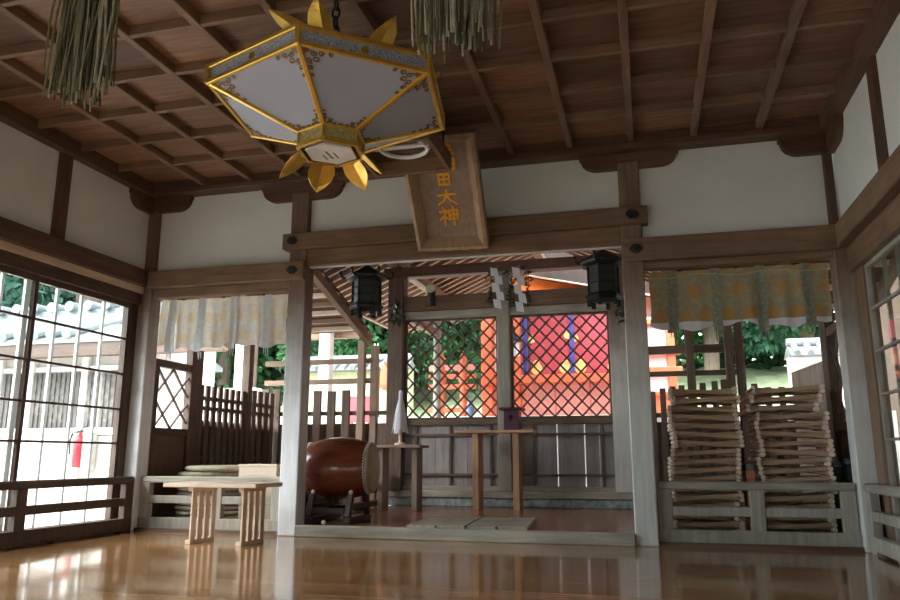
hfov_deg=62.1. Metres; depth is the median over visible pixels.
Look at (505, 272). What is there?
sprig
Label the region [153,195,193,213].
bracket arm
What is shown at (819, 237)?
tie beam
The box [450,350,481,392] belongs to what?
shrub
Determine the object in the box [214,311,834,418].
slope
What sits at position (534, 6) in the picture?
ceiling beam
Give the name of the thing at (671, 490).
folding stool
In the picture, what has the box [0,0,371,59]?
trim
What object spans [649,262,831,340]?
curtain
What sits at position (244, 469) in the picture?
carton
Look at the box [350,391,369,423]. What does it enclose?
notice board
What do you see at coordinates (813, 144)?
bracket arm
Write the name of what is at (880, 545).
railing
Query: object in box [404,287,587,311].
header beam
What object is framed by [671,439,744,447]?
folding stool
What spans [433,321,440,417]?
wooden post
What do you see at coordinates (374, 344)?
vertical banner
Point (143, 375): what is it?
wooden post
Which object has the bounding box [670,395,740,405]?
folding stool
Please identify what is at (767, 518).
folding stool
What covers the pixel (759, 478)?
folding stool
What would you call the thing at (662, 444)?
picket fence
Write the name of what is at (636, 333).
wooden post
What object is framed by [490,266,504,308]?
paper streamer
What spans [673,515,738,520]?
folding stool
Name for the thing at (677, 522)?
folding stool
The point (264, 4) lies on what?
trim
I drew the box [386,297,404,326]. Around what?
sprig
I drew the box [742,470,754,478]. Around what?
wood block
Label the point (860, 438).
wooden post
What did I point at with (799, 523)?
folding stool
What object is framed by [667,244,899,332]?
eave
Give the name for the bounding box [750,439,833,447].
folding stool
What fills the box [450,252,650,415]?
shrine building
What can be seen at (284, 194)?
bracket arm
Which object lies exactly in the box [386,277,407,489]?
wooden post
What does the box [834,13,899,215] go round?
wall
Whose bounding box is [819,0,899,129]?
trim
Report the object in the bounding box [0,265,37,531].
window
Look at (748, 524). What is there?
wood block
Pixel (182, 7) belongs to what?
trim
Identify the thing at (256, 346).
wooden post
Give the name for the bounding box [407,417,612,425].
rail
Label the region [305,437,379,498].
drum
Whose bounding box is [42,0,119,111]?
straw tassel
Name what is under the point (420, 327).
tie beam
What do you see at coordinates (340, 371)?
tiled wall
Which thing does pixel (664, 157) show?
bracket arm
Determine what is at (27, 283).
window
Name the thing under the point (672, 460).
folding stool
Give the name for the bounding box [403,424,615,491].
wall
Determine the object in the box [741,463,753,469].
wood block
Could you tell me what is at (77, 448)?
fire extinguisher
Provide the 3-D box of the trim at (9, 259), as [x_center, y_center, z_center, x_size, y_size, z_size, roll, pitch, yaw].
[-3.416,-0.456,4.592,0.110,0.100,4.600,-3,-12,14]
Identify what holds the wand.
on the side table at (417, 450)
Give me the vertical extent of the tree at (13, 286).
8.377 m
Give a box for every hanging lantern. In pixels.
[204,0,444,191]
[339,265,394,318]
[572,249,621,309]
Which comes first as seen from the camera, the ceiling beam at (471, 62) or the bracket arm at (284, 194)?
the ceiling beam at (471, 62)
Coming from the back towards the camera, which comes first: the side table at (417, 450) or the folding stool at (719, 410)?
the side table at (417, 450)
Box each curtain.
[157,294,287,359]
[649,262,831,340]
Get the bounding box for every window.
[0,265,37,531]
[0,276,129,530]
[864,234,899,541]
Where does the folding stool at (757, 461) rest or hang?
on the folding stool at (823, 470)
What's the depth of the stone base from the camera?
8.08 m
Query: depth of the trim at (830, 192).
5.45 m
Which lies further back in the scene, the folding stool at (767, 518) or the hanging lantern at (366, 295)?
the hanging lantern at (366, 295)
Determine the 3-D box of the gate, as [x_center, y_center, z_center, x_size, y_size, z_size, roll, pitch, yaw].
[2.971,0.889,5.630,0.080,1.750,0.720,-3,-12,14]
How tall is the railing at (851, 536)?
0.447 m
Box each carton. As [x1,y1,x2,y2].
[238,464,279,475]
[238,476,279,476]
[238,505,270,518]
[241,487,271,496]
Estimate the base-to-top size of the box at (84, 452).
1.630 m
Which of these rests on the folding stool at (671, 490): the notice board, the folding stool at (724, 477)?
the folding stool at (724, 477)
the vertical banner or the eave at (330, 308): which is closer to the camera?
the eave at (330, 308)
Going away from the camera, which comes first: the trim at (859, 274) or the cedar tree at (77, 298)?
the trim at (859, 274)
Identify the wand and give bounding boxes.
[392,390,407,444]
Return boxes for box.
[80,433,97,469]
[499,407,525,429]
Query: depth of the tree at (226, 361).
20.45 m
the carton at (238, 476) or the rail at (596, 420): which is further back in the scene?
the rail at (596, 420)
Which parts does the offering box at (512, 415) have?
lid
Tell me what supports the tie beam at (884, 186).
attached to the wall at (855, 160)
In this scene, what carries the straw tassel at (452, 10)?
hanging from the straw rope
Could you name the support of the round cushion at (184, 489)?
on the round cushion at (234, 493)
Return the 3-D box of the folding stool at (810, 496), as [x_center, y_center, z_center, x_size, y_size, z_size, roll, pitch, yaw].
[2.556,1.475,5.604,0.502,0.064,0.485,-4,-12,16]
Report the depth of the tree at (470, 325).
18.19 m
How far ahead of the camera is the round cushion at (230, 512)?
6.58 m
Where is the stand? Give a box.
[305,490,370,523]
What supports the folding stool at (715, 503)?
on the folding stool at (674, 516)
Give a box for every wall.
[0,122,148,269]
[158,141,840,270]
[308,353,416,418]
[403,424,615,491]
[784,338,844,406]
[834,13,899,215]
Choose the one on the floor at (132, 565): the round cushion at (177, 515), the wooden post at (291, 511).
the wooden post at (291, 511)
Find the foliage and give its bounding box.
[230,312,835,380]
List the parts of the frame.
gate post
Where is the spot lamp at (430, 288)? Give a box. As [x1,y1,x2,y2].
[426,284,435,305]
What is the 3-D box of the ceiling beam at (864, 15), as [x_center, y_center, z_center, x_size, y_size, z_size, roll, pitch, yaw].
[-0.319,-1.461,4.891,5.780,0.062,0.036,-3,-12,14]
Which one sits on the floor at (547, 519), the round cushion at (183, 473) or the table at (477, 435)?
the table at (477, 435)
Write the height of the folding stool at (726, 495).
0.064 m
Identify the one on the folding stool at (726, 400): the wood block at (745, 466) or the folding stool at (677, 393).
the folding stool at (677, 393)
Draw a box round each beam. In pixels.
[0,216,148,286]
[147,261,305,289]
[282,205,647,252]
[294,525,635,546]
[384,253,620,280]
[389,490,632,499]
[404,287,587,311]
[404,303,607,319]
[410,322,438,336]
[621,224,840,262]
[835,144,899,247]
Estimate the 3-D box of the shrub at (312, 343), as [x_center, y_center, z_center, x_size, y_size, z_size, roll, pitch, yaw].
[-3.140,1.660,18.267,1.980,1.478,2.132,10,-15,-39]
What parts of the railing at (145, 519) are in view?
post, rail, rail, rail, post, post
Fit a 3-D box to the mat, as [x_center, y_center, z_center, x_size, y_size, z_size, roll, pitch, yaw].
[0.204,1.833,6.170,1.012,0.023,0.920,-3,-12,14]
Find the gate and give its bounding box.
[818,308,849,482]
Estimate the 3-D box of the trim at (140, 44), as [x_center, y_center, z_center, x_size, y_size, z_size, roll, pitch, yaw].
[-1.892,-1.563,4.391,0.050,0.066,4.550,-3,-12,14]
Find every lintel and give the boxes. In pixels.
[153,281,288,299]
[307,227,620,268]
[644,250,832,271]
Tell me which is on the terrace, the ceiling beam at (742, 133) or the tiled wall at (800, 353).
the tiled wall at (800, 353)
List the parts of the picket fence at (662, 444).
rail, rail, fence post, rail, rail, fence post, fence post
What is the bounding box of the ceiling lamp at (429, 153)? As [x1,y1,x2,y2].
[360,130,450,177]
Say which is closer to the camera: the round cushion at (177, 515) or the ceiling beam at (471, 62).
the ceiling beam at (471, 62)
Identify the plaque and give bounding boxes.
[405,129,489,251]
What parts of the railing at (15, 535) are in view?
post, rail, rail, rail, post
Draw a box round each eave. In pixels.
[163,268,371,349]
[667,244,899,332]
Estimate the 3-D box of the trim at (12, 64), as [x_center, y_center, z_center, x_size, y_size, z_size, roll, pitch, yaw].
[-2.802,-1.515,4.623,0.050,0.066,4.550,-3,-12,14]
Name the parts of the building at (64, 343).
wall post, wall post, wall post, wall post, porch post, porch post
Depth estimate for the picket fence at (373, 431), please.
8.85 m
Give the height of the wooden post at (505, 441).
2.470 m
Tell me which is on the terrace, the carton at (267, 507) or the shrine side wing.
the shrine side wing
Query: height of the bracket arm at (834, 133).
0.166 m
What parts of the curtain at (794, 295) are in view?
cord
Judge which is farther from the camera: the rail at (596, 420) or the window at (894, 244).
the rail at (596, 420)
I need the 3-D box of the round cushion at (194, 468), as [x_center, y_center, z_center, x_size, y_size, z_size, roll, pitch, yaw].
[-2.070,1.548,6.885,0.704,0.054,0.704,-10,-16,41]
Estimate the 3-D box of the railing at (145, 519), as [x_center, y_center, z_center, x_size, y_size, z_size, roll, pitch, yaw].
[-2.017,1.718,6.289,1.345,0.456,0.072,-3,-12,14]
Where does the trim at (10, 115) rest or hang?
attached to the wall at (102, 217)
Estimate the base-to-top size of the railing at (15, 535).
0.455 m
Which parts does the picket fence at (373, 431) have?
rail, rail, rail, fence post, fence post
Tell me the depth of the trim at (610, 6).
4.28 m
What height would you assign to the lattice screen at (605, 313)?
1.170 m
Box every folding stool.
[667,386,737,400]
[667,404,736,414]
[667,421,740,431]
[667,457,740,465]
[667,465,741,474]
[668,412,737,423]
[668,473,740,481]
[669,430,742,439]
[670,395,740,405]
[670,448,740,456]
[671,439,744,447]
[671,490,740,492]
[672,491,743,501]
[672,500,739,506]
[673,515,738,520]
[673,518,744,529]
[674,526,739,529]
[739,402,819,414]
[741,393,822,405]
[745,384,824,396]
[748,411,829,422]
[748,420,828,431]
[748,457,830,465]
[750,429,830,439]
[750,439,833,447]
[750,448,835,456]
[753,466,833,475]
[755,474,835,481]
[764,491,837,493]
[764,492,834,503]
[765,501,835,507]
[766,517,831,521]
[766,519,837,531]
[767,528,832,531]
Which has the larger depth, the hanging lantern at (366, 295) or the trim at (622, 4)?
the hanging lantern at (366, 295)
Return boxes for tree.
[0,272,76,307]
[75,294,101,302]
[162,300,284,387]
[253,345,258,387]
[271,320,454,405]
[279,318,384,350]
[361,318,480,383]
[674,321,817,369]
[720,321,819,358]
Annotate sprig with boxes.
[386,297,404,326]
[484,267,494,305]
[502,268,516,306]
[520,266,533,306]
[614,291,624,324]
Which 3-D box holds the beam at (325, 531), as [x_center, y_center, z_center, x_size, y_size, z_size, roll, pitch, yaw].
[0.045,1.773,5.644,2.631,0.086,0.080,-3,-12,14]
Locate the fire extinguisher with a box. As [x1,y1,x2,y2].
[69,425,87,467]
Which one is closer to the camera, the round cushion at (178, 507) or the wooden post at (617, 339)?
the round cushion at (178, 507)
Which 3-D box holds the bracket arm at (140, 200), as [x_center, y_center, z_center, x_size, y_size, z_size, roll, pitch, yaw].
[-2.816,-0.894,6.793,0.070,0.156,0.300,-3,-12,14]
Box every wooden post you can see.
[124,212,161,530]
[277,192,313,535]
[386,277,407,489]
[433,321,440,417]
[496,271,512,490]
[608,267,632,492]
[617,161,658,546]
[829,248,883,552]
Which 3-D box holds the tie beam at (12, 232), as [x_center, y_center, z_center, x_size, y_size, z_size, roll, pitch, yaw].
[-3.370,-0.639,4.618,0.125,0.150,4.600,-3,-12,14]
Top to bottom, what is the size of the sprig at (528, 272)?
0.506 m
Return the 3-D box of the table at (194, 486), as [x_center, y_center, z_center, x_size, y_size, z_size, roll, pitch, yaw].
[-1.689,1.573,5.533,0.785,0.432,0.370,-4,-12,17]
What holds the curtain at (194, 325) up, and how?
hanging from the lintel at (271, 287)
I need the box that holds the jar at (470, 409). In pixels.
[466,400,474,415]
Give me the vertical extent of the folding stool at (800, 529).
0.064 m
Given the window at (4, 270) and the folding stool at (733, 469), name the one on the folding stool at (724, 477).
the folding stool at (733, 469)
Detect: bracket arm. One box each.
[129,188,153,214]
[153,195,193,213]
[262,181,344,203]
[579,148,677,172]
[777,133,826,156]
[825,113,843,153]
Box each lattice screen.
[404,316,497,419]
[510,311,612,417]
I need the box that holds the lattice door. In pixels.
[147,349,203,516]
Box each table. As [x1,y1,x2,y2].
[163,481,282,546]
[376,445,428,510]
[454,430,537,510]
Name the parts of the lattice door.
gate post, rail, rail, rail, gate post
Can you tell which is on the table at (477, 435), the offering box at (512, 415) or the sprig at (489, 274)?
the offering box at (512, 415)
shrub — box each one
[282,340,318,374]
[382,341,432,386]
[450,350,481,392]
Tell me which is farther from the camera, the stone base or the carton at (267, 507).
the stone base
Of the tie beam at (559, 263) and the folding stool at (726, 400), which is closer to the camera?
the folding stool at (726, 400)
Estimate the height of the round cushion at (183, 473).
0.054 m
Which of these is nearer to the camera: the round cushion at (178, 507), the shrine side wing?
the round cushion at (178, 507)
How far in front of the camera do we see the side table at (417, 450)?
7.71 m
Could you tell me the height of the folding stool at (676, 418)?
0.064 m
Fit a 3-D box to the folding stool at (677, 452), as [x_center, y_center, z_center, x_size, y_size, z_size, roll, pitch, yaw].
[1.976,1.187,5.822,0.502,0.064,0.485,-3,-12,16]
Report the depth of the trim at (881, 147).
4.42 m
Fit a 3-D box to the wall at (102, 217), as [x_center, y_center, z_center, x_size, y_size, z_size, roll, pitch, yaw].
[-3.394,-1.028,4.716,0.070,0.990,4.620,-3,-12,14]
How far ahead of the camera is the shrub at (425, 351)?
17.93 m
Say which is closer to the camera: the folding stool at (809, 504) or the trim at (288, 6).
the trim at (288, 6)
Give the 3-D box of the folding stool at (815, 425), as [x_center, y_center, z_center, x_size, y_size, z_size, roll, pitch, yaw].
[2.562,0.962,5.699,0.502,0.064,0.485,-3,-12,15]
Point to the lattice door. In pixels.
(171, 450)
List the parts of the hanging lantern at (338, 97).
band panel, shade panel, shade panel, collar panel, frame, collar frame, plate, chain, collar panel, collar panel, shade panel, collar panel, band panel, shade panel, shade panel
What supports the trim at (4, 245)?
attached to the wall at (102, 217)
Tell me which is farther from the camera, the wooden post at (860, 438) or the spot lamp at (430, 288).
the spot lamp at (430, 288)
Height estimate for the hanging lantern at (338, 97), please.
1.009 m
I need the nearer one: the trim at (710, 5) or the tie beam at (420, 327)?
the trim at (710, 5)
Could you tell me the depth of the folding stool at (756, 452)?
5.50 m
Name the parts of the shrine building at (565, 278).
board, board, door, board, door, board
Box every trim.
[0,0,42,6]
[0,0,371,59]
[0,0,701,100]
[0,5,252,180]
[0,58,205,185]
[0,100,154,195]
[0,240,143,293]
[0,249,141,304]
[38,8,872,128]
[50,152,73,239]
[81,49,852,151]
[104,303,137,518]
[107,9,301,175]
[118,83,835,171]
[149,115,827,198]
[166,0,236,55]
[256,0,281,29]
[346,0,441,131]
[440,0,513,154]
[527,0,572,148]
[617,0,633,142]
[690,0,716,135]
[755,0,807,129]
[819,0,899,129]
[821,149,838,224]
[847,193,899,271]
[854,265,899,540]
[865,55,888,169]
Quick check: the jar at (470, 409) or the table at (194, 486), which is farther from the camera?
the jar at (470, 409)
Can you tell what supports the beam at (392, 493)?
on the stone base
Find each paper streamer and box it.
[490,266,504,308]
[512,266,526,311]
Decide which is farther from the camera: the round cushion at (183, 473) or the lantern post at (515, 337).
the lantern post at (515, 337)
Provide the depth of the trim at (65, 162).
5.85 m
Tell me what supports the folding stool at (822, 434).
on the folding stool at (758, 443)
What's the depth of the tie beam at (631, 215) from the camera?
5.98 m
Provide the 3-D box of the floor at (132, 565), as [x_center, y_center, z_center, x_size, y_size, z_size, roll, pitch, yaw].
[-0.162,1.777,4.791,6.300,0.330,7.500,-3,-12,14]
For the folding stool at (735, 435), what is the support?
on the folding stool at (738, 443)
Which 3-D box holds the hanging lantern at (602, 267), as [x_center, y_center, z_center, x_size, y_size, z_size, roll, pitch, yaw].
[1.257,-0.500,6.207,0.478,1.135,0.488,-3,-12,14]
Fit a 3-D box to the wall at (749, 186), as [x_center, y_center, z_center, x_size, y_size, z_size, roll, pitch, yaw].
[0.074,-0.770,6.246,5.800,0.870,0.050,-3,-12,14]
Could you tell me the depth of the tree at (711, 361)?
17.93 m
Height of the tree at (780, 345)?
7.145 m
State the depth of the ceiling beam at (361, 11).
4.18 m
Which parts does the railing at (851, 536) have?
post, rail, post, rail, rail, post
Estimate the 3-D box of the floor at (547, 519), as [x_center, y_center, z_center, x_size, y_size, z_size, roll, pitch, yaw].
[0.421,2.217,7.025,2.820,0.380,2.900,-3,-12,14]
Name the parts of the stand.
cross rail, rail, rail, cross rail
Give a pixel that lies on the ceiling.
(185, 46)
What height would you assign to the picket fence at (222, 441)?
1.840 m
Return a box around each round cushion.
[174,505,238,510]
[174,514,237,518]
[175,510,237,515]
[176,503,237,505]
[177,487,238,491]
[177,491,240,495]
[178,471,238,476]
[185,465,238,471]
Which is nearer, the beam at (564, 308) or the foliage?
the beam at (564, 308)
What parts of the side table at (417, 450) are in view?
leg, leg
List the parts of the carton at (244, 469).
lid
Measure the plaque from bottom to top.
0.776 m
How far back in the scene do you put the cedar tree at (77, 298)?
18.93 m
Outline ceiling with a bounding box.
[0,0,875,183]
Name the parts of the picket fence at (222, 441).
rail, rail, rail, fence post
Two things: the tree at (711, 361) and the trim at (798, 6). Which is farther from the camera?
the tree at (711, 361)
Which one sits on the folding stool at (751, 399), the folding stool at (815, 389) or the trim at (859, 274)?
the folding stool at (815, 389)
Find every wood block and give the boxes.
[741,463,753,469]
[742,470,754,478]
[743,478,754,481]
[743,491,748,504]
[745,520,750,529]
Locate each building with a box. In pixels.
[0,300,261,530]
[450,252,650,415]
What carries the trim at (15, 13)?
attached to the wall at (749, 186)
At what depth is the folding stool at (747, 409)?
5.58 m
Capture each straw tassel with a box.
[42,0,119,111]
[410,0,502,63]
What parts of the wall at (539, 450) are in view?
rail, rail, rail, rail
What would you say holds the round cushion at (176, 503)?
on the round cushion at (178, 507)
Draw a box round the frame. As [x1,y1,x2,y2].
[311,331,371,423]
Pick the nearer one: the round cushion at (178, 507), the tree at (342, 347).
the round cushion at (178, 507)
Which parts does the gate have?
rail, rail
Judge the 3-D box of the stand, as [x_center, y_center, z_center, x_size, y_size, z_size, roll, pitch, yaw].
[-0.947,1.755,6.398,0.400,0.268,0.504,-3,-12,14]
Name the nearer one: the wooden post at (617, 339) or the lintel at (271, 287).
the lintel at (271, 287)
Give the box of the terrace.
[280,411,899,505]
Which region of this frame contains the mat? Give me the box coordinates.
[407,516,535,529]
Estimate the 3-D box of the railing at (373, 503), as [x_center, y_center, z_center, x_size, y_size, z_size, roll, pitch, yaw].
[-1.007,1.939,7.357,0.072,0.460,2.200,-3,-12,14]
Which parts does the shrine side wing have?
wall panel, panel, rail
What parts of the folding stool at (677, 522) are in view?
canva seat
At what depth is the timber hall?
9.72 m
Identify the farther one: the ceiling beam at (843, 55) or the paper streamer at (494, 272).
the paper streamer at (494, 272)
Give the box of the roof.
[322,248,667,332]
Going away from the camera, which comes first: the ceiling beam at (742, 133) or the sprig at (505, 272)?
the ceiling beam at (742, 133)
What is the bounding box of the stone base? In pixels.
[376,497,633,508]
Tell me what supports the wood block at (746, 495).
on the wood block
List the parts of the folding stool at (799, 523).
canva seat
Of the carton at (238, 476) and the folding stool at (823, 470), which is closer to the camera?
the folding stool at (823, 470)
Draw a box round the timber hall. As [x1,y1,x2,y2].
[880,276,899,436]
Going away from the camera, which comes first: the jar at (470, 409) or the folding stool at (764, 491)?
the folding stool at (764, 491)
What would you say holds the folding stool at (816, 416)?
on the folding stool at (815, 425)
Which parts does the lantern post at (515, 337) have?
post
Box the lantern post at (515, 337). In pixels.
[513,326,522,406]
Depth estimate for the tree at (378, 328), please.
18.08 m
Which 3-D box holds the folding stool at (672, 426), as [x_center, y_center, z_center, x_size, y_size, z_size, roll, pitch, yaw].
[1.972,0.994,5.851,0.502,0.064,0.485,-3,-12,13]
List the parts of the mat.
mat panel, mat panel, mat panel, mat panel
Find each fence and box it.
[197,345,274,464]
[262,340,385,508]
[429,351,475,416]
[648,321,802,514]
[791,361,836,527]
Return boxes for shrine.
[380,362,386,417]
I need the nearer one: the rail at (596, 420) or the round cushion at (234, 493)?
the round cushion at (234, 493)
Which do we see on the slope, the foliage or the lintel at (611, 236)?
the foliage
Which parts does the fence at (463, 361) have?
fence post, rail, rail, rail, cap rail, fence post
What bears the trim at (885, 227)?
attached to the wall at (855, 160)
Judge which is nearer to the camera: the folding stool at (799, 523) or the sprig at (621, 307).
the folding stool at (799, 523)
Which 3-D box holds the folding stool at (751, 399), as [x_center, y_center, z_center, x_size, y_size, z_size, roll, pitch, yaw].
[2.533,0.772,5.747,0.502,0.064,0.485,-3,-12,13]
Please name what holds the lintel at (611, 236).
attached to the wooden post at (291, 511)
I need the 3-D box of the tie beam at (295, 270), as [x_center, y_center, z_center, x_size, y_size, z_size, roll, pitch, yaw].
[-1.972,-0.209,6.599,1.528,0.155,0.171,-3,-12,14]
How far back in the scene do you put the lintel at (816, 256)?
5.54 m
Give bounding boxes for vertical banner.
[374,344,379,417]
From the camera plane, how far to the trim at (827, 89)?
5.45 m
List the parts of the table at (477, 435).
leg, leg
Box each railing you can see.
[0,476,133,550]
[137,476,279,530]
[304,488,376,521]
[657,481,862,546]
[864,483,899,564]
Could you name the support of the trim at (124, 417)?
attached to the wall at (102, 217)
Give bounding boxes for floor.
[0,508,899,599]
[303,505,634,532]
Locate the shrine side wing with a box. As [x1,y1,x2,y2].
[647,317,682,412]
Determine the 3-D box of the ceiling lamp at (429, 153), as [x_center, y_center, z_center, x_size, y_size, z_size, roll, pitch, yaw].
[-0.345,-1.165,5.284,0.585,0.370,0.580,-3,-12,14]
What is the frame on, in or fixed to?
on the ground
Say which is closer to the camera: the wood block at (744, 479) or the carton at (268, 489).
the wood block at (744, 479)
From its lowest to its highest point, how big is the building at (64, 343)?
4.110 m
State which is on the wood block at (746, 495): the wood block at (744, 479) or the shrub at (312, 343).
the wood block at (744, 479)
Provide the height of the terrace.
1.850 m
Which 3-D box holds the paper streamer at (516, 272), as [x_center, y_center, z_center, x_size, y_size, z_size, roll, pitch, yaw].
[0.761,-0.132,8.410,0.141,0.608,0.310,1,-12,-6]
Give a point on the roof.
(466, 284)
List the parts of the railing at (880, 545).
post, rail, rail, rail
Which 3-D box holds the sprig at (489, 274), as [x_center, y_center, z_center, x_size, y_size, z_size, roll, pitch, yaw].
[0.470,-0.144,8.551,0.162,0.466,0.142,11,-16,-42]

